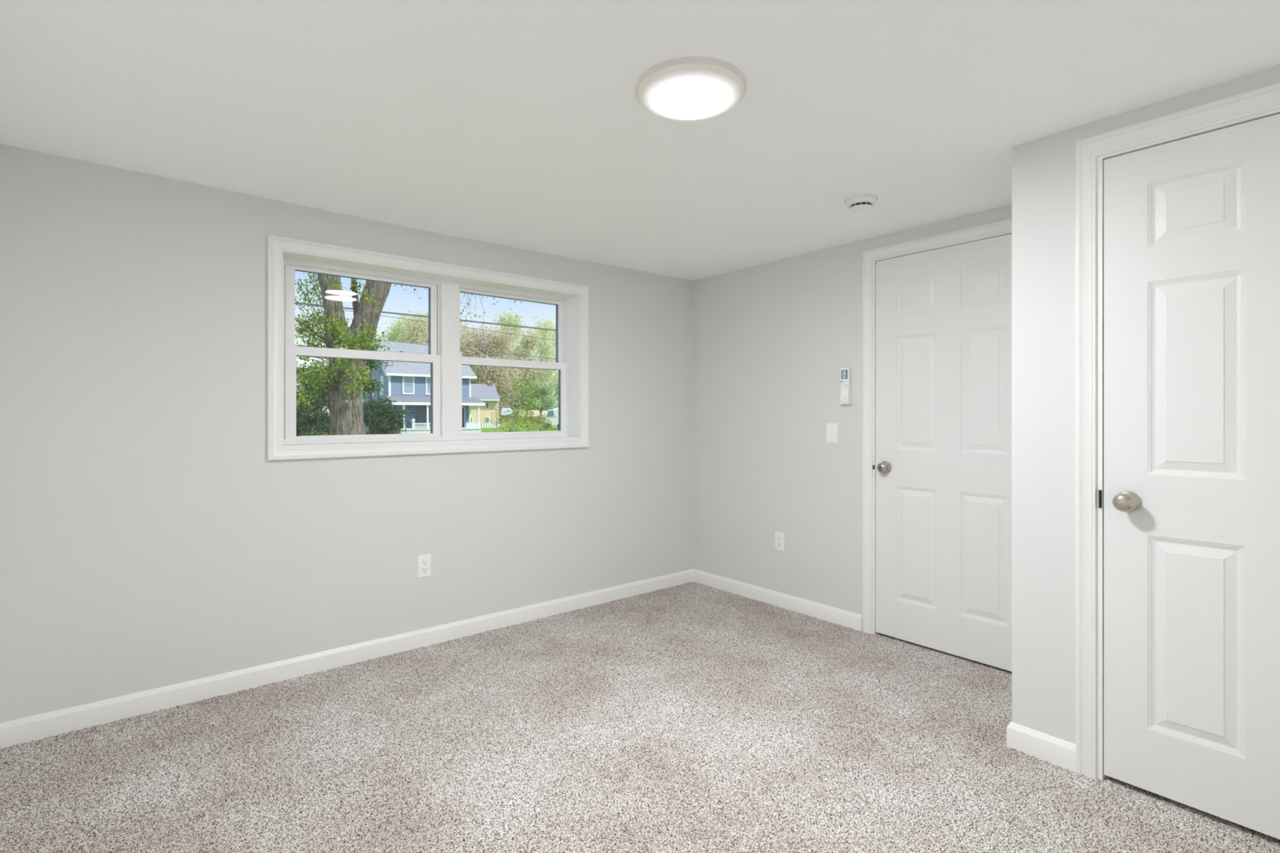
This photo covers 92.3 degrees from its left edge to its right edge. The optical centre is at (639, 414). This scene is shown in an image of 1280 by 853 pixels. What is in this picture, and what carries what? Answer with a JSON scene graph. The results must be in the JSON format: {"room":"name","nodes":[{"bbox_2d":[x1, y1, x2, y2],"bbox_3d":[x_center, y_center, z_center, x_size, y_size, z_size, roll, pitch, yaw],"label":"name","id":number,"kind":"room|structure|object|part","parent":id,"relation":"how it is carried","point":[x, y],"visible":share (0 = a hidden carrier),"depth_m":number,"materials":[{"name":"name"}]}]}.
{"room":"empty bedroom","nodes":[
{"label":"empty bedroom","id":0,"kind":"room"},
{"bbox_2d":[0,143,693,723],"bbox_3d":[-1.009,0.109,3.394,3.928,2.260,0.220,0,0,-40],"label":"wall","id":1,"kind":"structure","parent":0,"point":[150,537],"depth_m":2.61,"materials":[{"name":"white paint"}]},
{"bbox_2d":[0,568,693,748],"bbox_3d":[-0.954,1.150,3.288,3.478,0.097,0.013,0,0,-40],"label":"baseboard","id":2,"kind":"structure","parent":1,"relation":"attached to","point":[25,730],"depth_m":2.77,"materials":[{"name":"white paint"}]},
{"bbox_2d":[283,257,441,444],"bbox_3d":[-1.413,-0.296,3.145,0.789,0.882,0.092,0,0,-40],"label":"window","id":3,"kind":"structure","parent":1,"relation":"in","point":[291,351],"depth_m":3.09,"materials":[{"name":"white plastic"}]},
{"bbox_3d":[-1.411,-0.503,3.165,0.734,0.431,0.030,0,0,-40],"label":"sash","id":4,"kind":"part","parent":3,"relation":"part of","materials":[{"name":"white plastic"}]},
{"bbox_3d":[-1.390,-0.095,3.141,0.748,0.465,0.029,0,0,-40],"label":"sash","id":5,"kind":"part","parent":3,"relation":"part of","materials":[{"name":"white plastic"}]},
{"bbox_2d":[417,554,431,578],"bbox_3d":[-1.109,0.780,3.164,0.070,0.114,0.008,0,0,-40],"label":"power outlet","id":6,"kind":"object","parent":1,"relation":"attached to","point":[424,562],"visible":1,"depth_m":3.16,"materials":[{"name":"white plastic"}]},
{"bbox_2d":[421,567,427,573],"bbox_3d":[-1.108,0.799,3.162,0.034,0.028,0.004,0,0,-40],"label":"receptacle","id":7,"kind":"object","parent":6,"relation":"attached to","point":[424,570],"depth_m":3.16,"materials":[{"name":"white plastic"}]},
{"bbox_2d":[421,560,427,565],"bbox_3d":[-1.108,0.760,3.162,0.034,0.028,0.004,0,0,-40],"label":"receptacle","id":8,"kind":"object","parent":6,"relation":"attached to","point":[424,562],"depth_m":3.16,"materials":[{"name":"white plastic"}]},
{"bbox_2d":[267,234,588,460],"bbox_3d":[-1.026,-0.297,3.312,1.714,0.994,0.160,0,0,-40],"label":"trim","id":9,"kind":"structure","parent":1,"relation":"attached to","point":[279,248],"depth_m":3.10,"materials":[{"name":"white paint"}]},
{"bbox_2d":[441,280,454,439],"bbox_3d":[-1.082,-0.297,3.415,0.070,0.879,0.094,0,0,-40],"label":"trim","id":10,"kind":"structure","parent":1,"relation":"attached to","point":[447,287],"depth_m":3.38,"materials":[{"name":"white plastic"}]},
{"bbox_2d":[454,282,567,439],"bbox_3d":[-0.770,-0.296,3.676,0.746,0.882,0.092,0,0,-40],"label":"window","id":11,"kind":"structure","parent":1,"relation":"in","point":[561,364],"depth_m":3.66,"materials":[{"name":"white plastic"}]},
{"bbox_3d":[-0.777,-0.503,3.688,0.726,0.431,0.030,0,0,-40],"label":"sash","id":12,"kind":"part","parent":11,"relation":"part of","materials":[{"name":"white plastic"}]},
{"bbox_3d":[-0.757,-0.095,3.664,0.740,0.465,0.029,0,0,-40],"label":"sash","id":13,"kind":"part","parent":11,"relation":"part of","materials":[{"name":"white plastic"}]},
{"bbox_2d":[0,0,1279,280],"bbox_3d":[0.300,-1.080,1.770,4.078,0.262,4.550,0,0,-40],"label":"ceiling","id":14,"kind":"structure","parent":0,"point":[522,124],"depth_m":1.87,"materials":[{"name":"white paint"}]},
{"bbox_2d":[635,56,746,120],"bbox_3d":[0.149,-0.946,1.811,0.326,0.038,0.326,0,0,-40],"label":"ceiling light","id":15,"kind":"object","parent":14,"relation":"in","point":[689,88],"visible":1,"depth_m":1.75,"materials":[{"name":"white plastic"}]},
{"bbox_2d":[844,192,878,212],"bbox_3d":[0.983,-0.937,2.732,0.142,0.052,0.142,0,0,-40],"label":"smoke detector","id":16,"kind":"object","parent":14,"relation":"attached to","point":[864,202],"visible":1,"depth_m":2.69,"materials":[{"name":"white plastic"}]},
{"bbox_2d":[849,202,872,212],"bbox_3d":[0.983,-0.921,2.732,0.096,0.020,0.096,0,0,-40],"label":"vent","id":17,"kind":"object","parent":16,"relation":"attached to","point":[854,206],"depth_m":2.71,"materials":[{"name":"white plastic"}]},
{"bbox_3d":[0.983,-0.957,2.732,0.142,0.012,0.142,0,0,-40],"label":"mounting plate","id":18,"kind":"part","parent":16,"relation":"part of","materials":[{"name":"white plastic"}]},
{"bbox_2d":[0,581,1279,852],"bbox_3d":[0.317,1.189,1.783,3.563,0.006,3.991,0,0,-40],"label":"floor","id":19,"kind":"structure","parent":0,"point":[693,717],"depth_m":2.11,"materials":[{"name":"carpet"}]},
{"bbox_2d":[693,204,1012,614],"bbox_3d":[1.718,0.109,2.941,0.200,2.260,4.350,0,0,-40],"label":"wall","id":20,"kind":"structure","parent":0,"point":[773,340],"depth_m":3.79,"materials":[{"name":"white paint"}]},
{"bbox_2d":[693,568,862,631],"bbox_3d":[0.799,1.150,3.887,0.013,0.097,1.322,0,0,-40],"label":"baseboard","id":21,"kind":"structure","parent":20,"relation":"attached to","point":[853,620],"depth_m":3.78,"materials":[{"name":"white paint"}]},
{"bbox_2d":[774,531,784,551],"bbox_3d":[0.864,0.785,3.812,0.008,0.114,0.070,0,0,-40],"label":"power outlet","id":22,"kind":"object","parent":20,"relation":"attached to","point":[779,536],"visible":1,"depth_m":3.81,"materials":[{"name":"white plastic"}]},
{"bbox_2d":[826,422,837,443],"bbox_3d":[1.097,0.106,3.523,0.016,0.114,0.070,0,0,-40],"label":"light switch","id":23,"kind":"object","parent":20,"relation":"attached to","point":[832,428],"visible":1,"depth_m":3.52,"materials":[{"name":"white plastic"}]},
{"bbox_2d":[840,386,851,404],"bbox_3d":[1.152,-0.109,3.445,0.031,0.099,0.057,0,0,-40],"label":"cradle","id":24,"kind":"object","parent":20,"relation":"attached to","point":[849,398],"visible":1,"depth_m":3.42,"materials":[{"name":"white plastic"}]},
{"bbox_2d":[840,367,850,401],"bbox_3d":[1.151,-0.168,3.444,0.023,0.190,0.049,0,0,-40],"label":"remote control","id":25,"kind":"object","parent":24,"relation":"in","point":[845,372],"visible":1,"depth_m":3.43,"materials":[{"name":"white plastic"}]},
{"bbox_2d":[862,218,1012,634],"bbox_3d":[1.532,0.154,3.041,0.076,2.092,0.898,0,0,-40],"label":"trim","id":26,"kind":"structure","parent":20,"relation":"attached to","point":[1002,228],"depth_m":3.33,"materials":[{"name":"white paint"}]},
{"bbox_2d":[875,233,1012,671],"bbox_3d":[1.513,0.173,3.025,0.087,2.003,0.768,0,0,-40],"label":"door","id":27,"kind":"structure","parent":20,"relation":"in","point":[944,316],"depth_m":3.04,"materials":[{"name":"white paint"}]},
{"bbox_3d":[1.302,0.281,3.276,0.024,0.065,0.065,0,0,-40],"label":"knob","id":28,"kind":"part","parent":27,"relation":"part of","materials":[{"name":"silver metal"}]},
{"bbox_2d":[1012,65,1279,744],"bbox_3d":[2.179,0.109,1.702,0.667,2.260,1.851,0,0,-40],"label":"wall","id":29,"kind":"structure","parent":0,"point":[1044,168],"depth_m":2.12,"materials":[{"name":"white paint"}]},
{"bbox_2d":[1006,720,1075,772],"bbox_3d":[1.644,1.150,2.340,0.680,0.097,0.212,0,0,-40],"label":"baseboard","id":30,"kind":"structure","parent":29,"relation":"attached to","point":[1044,747],"depth_m":2.12,"materials":[{"name":"white paint"}]},
{"bbox_2d":[1075,82,1279,781],"bbox_3d":[1.764,0.147,1.713,0.076,2.106,0.910,0,0,-40],"label":"trim","id":31,"kind":"structure","parent":29,"relation":"attached to","point":[1264,102],"depth_m":2.01,"materials":[{"name":"white paint"}]},
{"bbox_3d":[1.501,0.274,2.007,0.022,0.058,0.013,0,0,-40],"label":"strike plate","id":32,"kind":"part","parent":31,"relation":"part of","materials":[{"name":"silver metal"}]},
{"bbox_2d":[1103,113,1279,839],"bbox_3d":[1.739,0.170,1.692,0.103,1.998,0.768,0,0,-40],"label":"door","id":33,"kind":"structure","parent":29,"relation":"in","point":[1192,224],"depth_m":1.83,"materials":[{"name":"white paint"}]},
{"bbox_3d":[1.535,0.274,1.939,0.032,0.065,0.065,0,0,-40],"label":"knob","id":34,"kind":"part","parent":33,"relation":"part of","materials":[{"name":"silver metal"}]},
{"label":"outside","id":35,"kind":"structure","parent":0,"visible":0},
{"bbox_2d":[301,421,558,435],"bbox_3d":[-61.750,1.696,165.788,293.018,1.198,330.689,0,0,-40],"label":"ground","id":36,"kind":"structure","parent":35,"point":[555,428],"depth_m":63.12,"materials":[{"name":"green plant"}]},
{"bbox_2d":[296,362,330,435],"bbox_3d":[-8.811,0.325,16.378,2.359,3.804,2.461,0,0,-40],"label":"evergreen shrub","id":37,"kind":"object","parent":36,"relation":"on","point":[319,421],"visible":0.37,"depth_m":16.11,"materials":[{"name":"green plant"}]},
{"bbox_2d":[362,360,414,434],"bbox_3d":[-7.357,0.226,17.045,1.843,3.998,2.832,0,0,-40],"label":"evergreen shrub","id":38,"kind":"object","parent":36,"relation":"on","point":[376,415],"visible":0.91,"depth_m":16.66,"materials":[{"name":"green plant"}]},
{"bbox_2d":[376,314,408,342],"bbox_3d":[-44.294,-8.589,112.205,13.121,19.756,11.344,0,0,-40],"label":"tree","id":39,"kind":"object","parent":36,"relation":"on","point":[394,335],"visible":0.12,"depth_m":111.29,"materials":[{"name":"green plant"}]},
{"bbox_2d":[294,272,522,435],"bbox_3d":[-5.208,-2.679,13.117,6.215,9.378,2.340,0,0,-13],"label":"forked tree","id":40,"kind":"object","parent":36,"relation":"on","point":[345,384],"visible":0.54,"depth_m":12.69,"materials":[{"name":"green plant"}]},
{"bbox_2d":[397,303,428,343],"bbox_3d":[-38.777,-9.091,107.748,12.143,20.744,12.226,0,0,-40],"label":"tree","id":41,"kind":"object","parent":36,"relation":"on","point":[415,329],"visible":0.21,"depth_m":106.56,"materials":[{"name":"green plant"}]},
{"bbox_2d":[362,340,484,434],"bbox_3d":[-20.698,-2.389,57.445,8.049,8.785,12.422,0,0,-36],"label":"house","id":42,"kind":"structure","parent":36,"relation":"on","point":[409,382],"depth_m":53.60,"materials":[{"name":"blue wood"}]},
{"bbox_3d":[-21.194,-0.920,52.028,0.160,5.248,0.160,0,0,-36],"label":"corner trim","id":43,"kind":"part","parent":42,"relation":"part of","materials":[{"name":"white wood"}]},
{"bbox_3d":[-19.924,-2.566,52.889,0.757,1.398,0.020,0,0,-36],"label":"pane","id":44,"kind":"part","parent":42,"relation":"part of","materials":[{"name":"blue"}]},
{"bbox_3d":[-18.945,1.015,51.362,0.292,1.377,0.300,0,0,-40],"label":"newel post","id":45,"kind":"part","parent":42,"relation":"part of","materials":[{"name":"white wood"}]},
{"bbox_3d":[-18.058,0.883,52.014,2.150,0.372,0.070,0,0,-36],"label":"porch railing","id":46,"kind":"part","parent":42,"relation":"part of","materials":[{"name":"white wood"}]},
{"bbox_3d":[-18.327,-2.566,54.050,0.790,1.398,0.020,0,0,-36],"label":"pane","id":47,"kind":"part","parent":42,"relation":"part of","materials":[{"name":"blue"}]},
{"bbox_3d":[-16.074,0.238,55.700,0.289,1.802,0.080,0,0,-36],"label":"door","id":48,"kind":"part","parent":42,"relation":"part of","materials":[{"name":"white"}]},
{"bbox_3d":[-15.548,-0.920,56.131,0.160,5.248,0.160,0,0,-36],"label":"corner trim","id":49,"kind":"part","parent":42,"relation":"part of","materials":[{"name":"white wood"}]},
{"bbox_3d":[-14.825,0.918,54.351,1.139,0.442,0.050,0,0,-36],"label":"porch panel","id":50,"kind":"part","parent":42,"relation":"part of","materials":[{"name":"white wood"}]},
{"bbox_2d":[422,311,469,343],"bbox_3d":[-34.565,-9.127,110.006,15.296,20.815,12.467,0,0,-40],"label":"tree","id":51,"kind":"object","parent":36,"relation":"on","point":[427,342],"visible":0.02,"depth_m":110.96,"materials":[{"name":"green plant"}]},
{"bbox_2d":[459,322,509,407],"bbox_3d":[-28.173,-7.130,100.123,13.130,16.822,12.383,0,0,-40],"label":"tree","id":52,"kind":"object","parent":36,"relation":"on","point":[465,337],"visible":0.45,"depth_m":98.81,"materials":[{"name":"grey plant"}]},
{"bbox_2d":[471,382,499,422],"bbox_3d":[-19.358,-1.224,74.991,4.143,5.556,7.707,0,0,-15],"label":"house","id":53,"kind":"structure","parent":36,"relation":"on","point":[487,393],"depth_m":72.24,"materials":[{"name":"beige"}]},
{"bbox_2d":[479,422,499,427],"bbox_3d":[-16.153,1.146,66.013,2.134,0.669,0.140,0,0,-14],"label":"fence","id":54,"kind":"object","parent":36,"relation":"on","point":[482,424],"visible":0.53,"depth_m":65.98,"materials":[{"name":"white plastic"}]},
{"bbox_2d":[483,401,506,431],"bbox_3d":[-13.215,0.304,56.238,1.855,2.963,1.789,0,0,25],"label":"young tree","id":55,"kind":"object","parent":36,"relation":"on","point":[496,418],"visible":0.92,"depth_m":55.97,"materials":[{"name":"grey plant"}]},
{"bbox_2d":[470,406,536,431],"bbox_3d":[-7.096,0.875,32.011,3.554,2.655,2.179,0,0,-15],"label":"young tree","id":56,"kind":"object","parent":36,"relation":"on","point":[518,411],"visible":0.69,"depth_m":32.03,"materials":[{"name":"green plant"}]},
{"bbox_2d":[474,324,539,422],"bbox_3d":[-23.087,-6.903,100.615,13.439,16.370,11.716,0,0,-40],"label":"tree","id":57,"kind":"object","parent":36,"relation":"on","point":[498,344],"visible":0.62,"depth_m":100.00,"materials":[{"name":"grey plant"}]},
{"bbox_2d":[501,408,513,423],"bbox_3d":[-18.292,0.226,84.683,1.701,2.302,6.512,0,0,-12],"label":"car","id":58,"kind":"object","parent":36,"relation":"on","point":[502,409],"visible":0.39,"depth_m":82.04,"materials":[{"name":"beige"}]},
{"bbox_2d":[488,300,546,414],"bbox_3d":[-23.720,-9.621,112.161,13.988,21.802,12.274,0,0,-40],"label":"tree","id":59,"kind":"object","parent":36,"relation":"on","point":[513,321],"visible":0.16,"depth_m":110.99,"materials":[{"name":"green plant"}]},
{"bbox_2d":[498,378,535,421],"bbox_3d":[-21.150,-2.700,104.937,8.778,8.236,7.673,0,0,-40],"label":"tree","id":60,"kind":"object","parent":36,"relation":"on","point":[522,396],"visible":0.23,"depth_m":103.76,"materials":[{"name":"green plant"}]},
{"bbox_2d":[500,375,553,431],"bbox_3d":[-7.169,-0.235,39.063,3.505,4.629,2.333,0,0,-13],"label":"young tree","id":61,"kind":"object","parent":36,"relation":"on","point":[526,410],"visible":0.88,"depth_m":38.85,"materials":[{"name":"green plant"}]},
{"bbox_2d":[518,410,541,423],"bbox_3d":[-15.552,0.370,86.704,3.091,2.015,6.508,0,0,-10],"label":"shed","id":62,"kind":"object","parent":36,"relation":"on","point":[538,412],"visible":0.32,"depth_m":84.11,"materials":[{"name":"beige"}]},
{"bbox_2d":[503,324,558,419],"bbox_3d":[-19.666,-7.205,108.777,13.555,17.069,14.188,0,0,-40],"label":"tree","id":63,"kind":"object","parent":36,"relation":"on","point":[531,342],"visible":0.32,"depth_m":106.89,"materials":[{"name":"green plant"}]},
{"bbox_2d":[521,412,556,431],"bbox_3d":[-7.367,0.884,45.916,2.830,2.164,2.309,0,0,-15],"label":"young tree","id":64,"kind":"object","parent":36,"relation":"on","point":[543,418],"visible":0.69,"depth_m":45.93,"materials":[{"name":"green plant"}]},
{"bbox_2d":[520,377,558,421],"bbox_3d":[-16.519,-2.408,104.109,9.181,7.479,10.009,0,0,-40],"label":"tree","id":65,"kind":"object","parent":36,"relation":"on","point":[546,387],"visible":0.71,"depth_m":103.00,"materials":[{"name":"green plant"}]},
{"bbox_2d":[527,315,558,420],"bbox_3d":[-18.451,-9.058,116.635,11.499,20.677,10.299,0,0,-40],"label":"tree","id":66,"kind":"object","parent":36,"relation":"on","point":[543,334],"visible":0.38,"depth_m":115.41,"materials":[{"name":"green plant"}]},
{"bbox_2d":[541,410,547,422],"bbox_3d":[-12.399,0.399,84.719,2.295,1.957,6.505,0,0,-8],"label":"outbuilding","id":67,"kind":"structure","parent":36,"relation":"on","point":[543,411],"depth_m":83.76,"materials":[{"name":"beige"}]},
{"bbox_2d":[538,323,558,409],"bbox_3d":[-13.252,-7.481,106.025,8.729,17.558,9.032,0,0,-40],"label":"tree","id":68,"kind":"object","parent":36,"relation":"on","point":[556,380],"visible":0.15,"depth_m":105.58,"materials":[{"name":"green plant"}]},
{"bbox_2d":[543,409,558,428],"bbox_3d":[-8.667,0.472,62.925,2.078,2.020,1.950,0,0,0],"label":"van","id":69,"kind":"object","parent":36,"relation":"on","point":[552,420],"visible":0.34,"depth_m":62.00,"materials":[{"name":"white paint"}]},
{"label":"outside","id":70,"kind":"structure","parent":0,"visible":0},
{"bbox_2d":[294,302,555,330],"bbox_3d":[-7.846,-4.070,26.136,31.975,0.158,0.065,0,0,-40],"label":"wire","id":71,"kind":"object","parent":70,"point":[306,304],"visible":0.22,"depth_m":26.35,"materials":[{"name":"grey"}]},
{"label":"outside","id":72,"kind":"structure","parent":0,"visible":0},
{"bbox_2d":[304,304,555,340],"bbox_3d":[-7.261,-3.826,27.138,21.111,0.945,0.019,0,0,-40],"label":"wire","id":73,"kind":"object","parent":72,"point":[304,304],"visible":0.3,"depth_m":26.86,"materials":[{"name":"grey"}]},
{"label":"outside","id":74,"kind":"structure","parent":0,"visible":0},
{"bbox_2d":[294,329,555,359],"bbox_3d":[-7.187,-2.865,26.940,23.184,0.854,0.025,0,0,-40],"label":"wire","id":75,"kind":"object","parent":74,"point":[295,330],"visible":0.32,"depth_m":27.06,"materials":[{"name":"grey"}]}
]}

